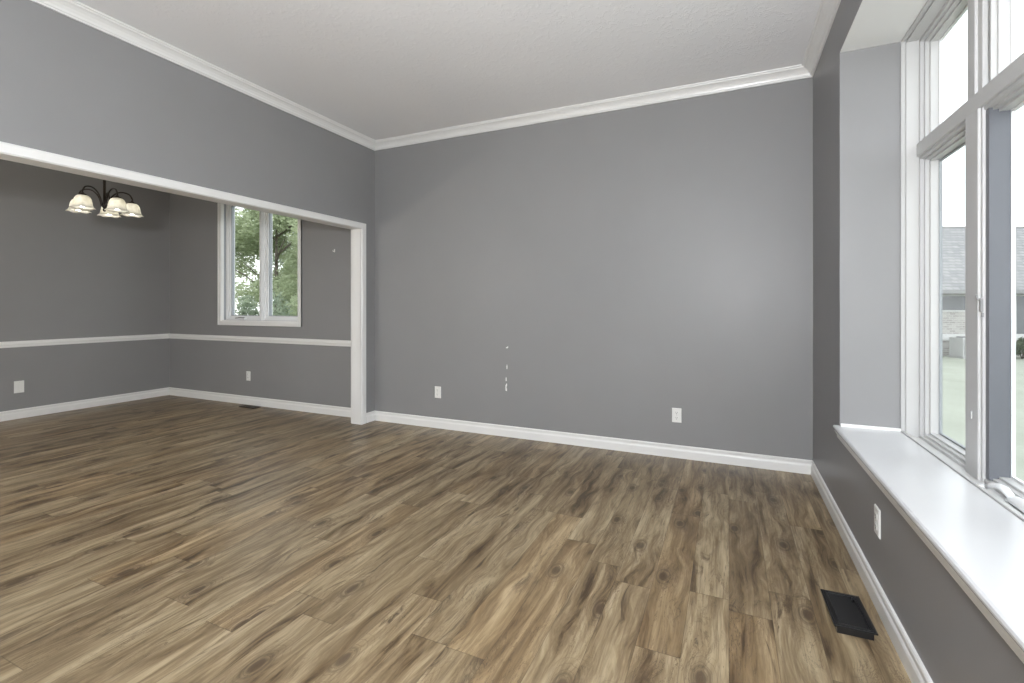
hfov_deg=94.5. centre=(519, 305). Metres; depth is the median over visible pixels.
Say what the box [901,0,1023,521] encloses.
window
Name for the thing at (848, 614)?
floor vent
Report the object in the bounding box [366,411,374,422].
baseboard
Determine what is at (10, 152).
trim opening
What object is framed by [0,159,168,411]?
wall
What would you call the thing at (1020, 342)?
shrub
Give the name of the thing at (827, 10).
crown molding
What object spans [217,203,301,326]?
window
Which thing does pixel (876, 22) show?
ceiling
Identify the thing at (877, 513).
wall outlet
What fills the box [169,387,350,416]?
baseboard
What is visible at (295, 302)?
tree
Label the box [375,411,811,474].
baseboard
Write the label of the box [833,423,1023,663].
sill
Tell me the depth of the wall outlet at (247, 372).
5.99 m
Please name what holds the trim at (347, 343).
attached to the wall at (605, 274)
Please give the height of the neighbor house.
6.670 m
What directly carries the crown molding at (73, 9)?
attached to the wall at (69, 87)
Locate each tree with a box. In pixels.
[235,208,297,315]
[258,249,297,307]
[285,217,297,315]
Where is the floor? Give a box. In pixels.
[0,395,910,682]
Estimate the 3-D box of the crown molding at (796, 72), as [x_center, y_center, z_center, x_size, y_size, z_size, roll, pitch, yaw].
[0.283,-1.732,4.305,4.111,0.076,0.080,0,0,24]
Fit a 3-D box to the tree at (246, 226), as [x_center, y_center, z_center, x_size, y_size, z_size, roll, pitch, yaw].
[-7.427,-1.056,14.805,4.892,6.877,4.543,0,0,24]
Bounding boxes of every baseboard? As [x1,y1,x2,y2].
[0,387,168,421]
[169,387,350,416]
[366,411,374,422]
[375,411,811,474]
[811,460,932,682]
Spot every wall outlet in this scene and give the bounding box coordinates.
[246,371,249,380]
[435,386,440,397]
[672,408,680,422]
[874,504,880,538]
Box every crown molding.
[31,0,374,150]
[375,64,810,150]
[802,0,840,76]
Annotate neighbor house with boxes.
[942,226,1023,355]
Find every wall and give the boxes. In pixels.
[0,0,374,412]
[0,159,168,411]
[169,77,812,459]
[813,0,1023,682]
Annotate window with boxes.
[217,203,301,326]
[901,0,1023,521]
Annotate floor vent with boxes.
[239,405,260,408]
[820,589,877,640]
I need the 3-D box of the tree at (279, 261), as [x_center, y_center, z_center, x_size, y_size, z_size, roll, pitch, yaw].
[-9.665,-2.244,22.910,5.575,9.254,5.673,0,0,13]
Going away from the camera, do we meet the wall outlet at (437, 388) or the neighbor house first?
the wall outlet at (437, 388)
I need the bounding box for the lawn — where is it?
[942,356,1023,480]
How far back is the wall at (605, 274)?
4.25 m
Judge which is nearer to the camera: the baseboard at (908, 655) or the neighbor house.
the baseboard at (908, 655)
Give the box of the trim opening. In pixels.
[0,141,365,424]
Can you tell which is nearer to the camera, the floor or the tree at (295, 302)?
the floor
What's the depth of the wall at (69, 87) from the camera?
3.23 m
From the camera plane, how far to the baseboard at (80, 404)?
5.72 m
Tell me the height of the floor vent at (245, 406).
0.014 m
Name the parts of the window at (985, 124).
sash, sash, frame, crank handle, sash, sash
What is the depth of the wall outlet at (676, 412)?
3.89 m
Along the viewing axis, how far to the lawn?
11.28 m
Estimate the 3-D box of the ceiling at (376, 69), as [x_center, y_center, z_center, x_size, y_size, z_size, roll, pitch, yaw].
[-2.540,-1.850,2.106,8.361,0.160,6.710,0,0,24]
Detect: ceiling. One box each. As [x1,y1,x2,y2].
[76,0,820,140]
[840,0,926,52]
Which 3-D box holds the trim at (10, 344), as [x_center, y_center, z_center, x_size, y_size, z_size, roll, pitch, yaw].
[-6.206,0.425,3.733,0.018,0.068,6.390,0,0,24]
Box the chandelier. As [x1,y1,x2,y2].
[65,180,143,217]
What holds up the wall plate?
attached to the wall at (64, 274)
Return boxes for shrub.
[235,292,292,315]
[1016,337,1023,358]
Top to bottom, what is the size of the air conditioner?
0.950 m
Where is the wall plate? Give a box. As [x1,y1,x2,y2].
[14,380,23,392]
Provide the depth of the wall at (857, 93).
2.59 m
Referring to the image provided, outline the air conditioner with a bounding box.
[946,336,964,358]
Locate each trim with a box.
[0,334,168,347]
[169,334,350,346]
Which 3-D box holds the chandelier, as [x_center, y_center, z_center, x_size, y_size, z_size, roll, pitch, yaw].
[-3.771,-1.309,4.316,0.539,0.922,0.549,0,0,24]
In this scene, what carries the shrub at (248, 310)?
on the lawn
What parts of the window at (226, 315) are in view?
sash, sash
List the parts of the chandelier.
lamp shade, lamp shade, arm, arm, rod, lamp shade, arm, lamp shade, arm, lamp shade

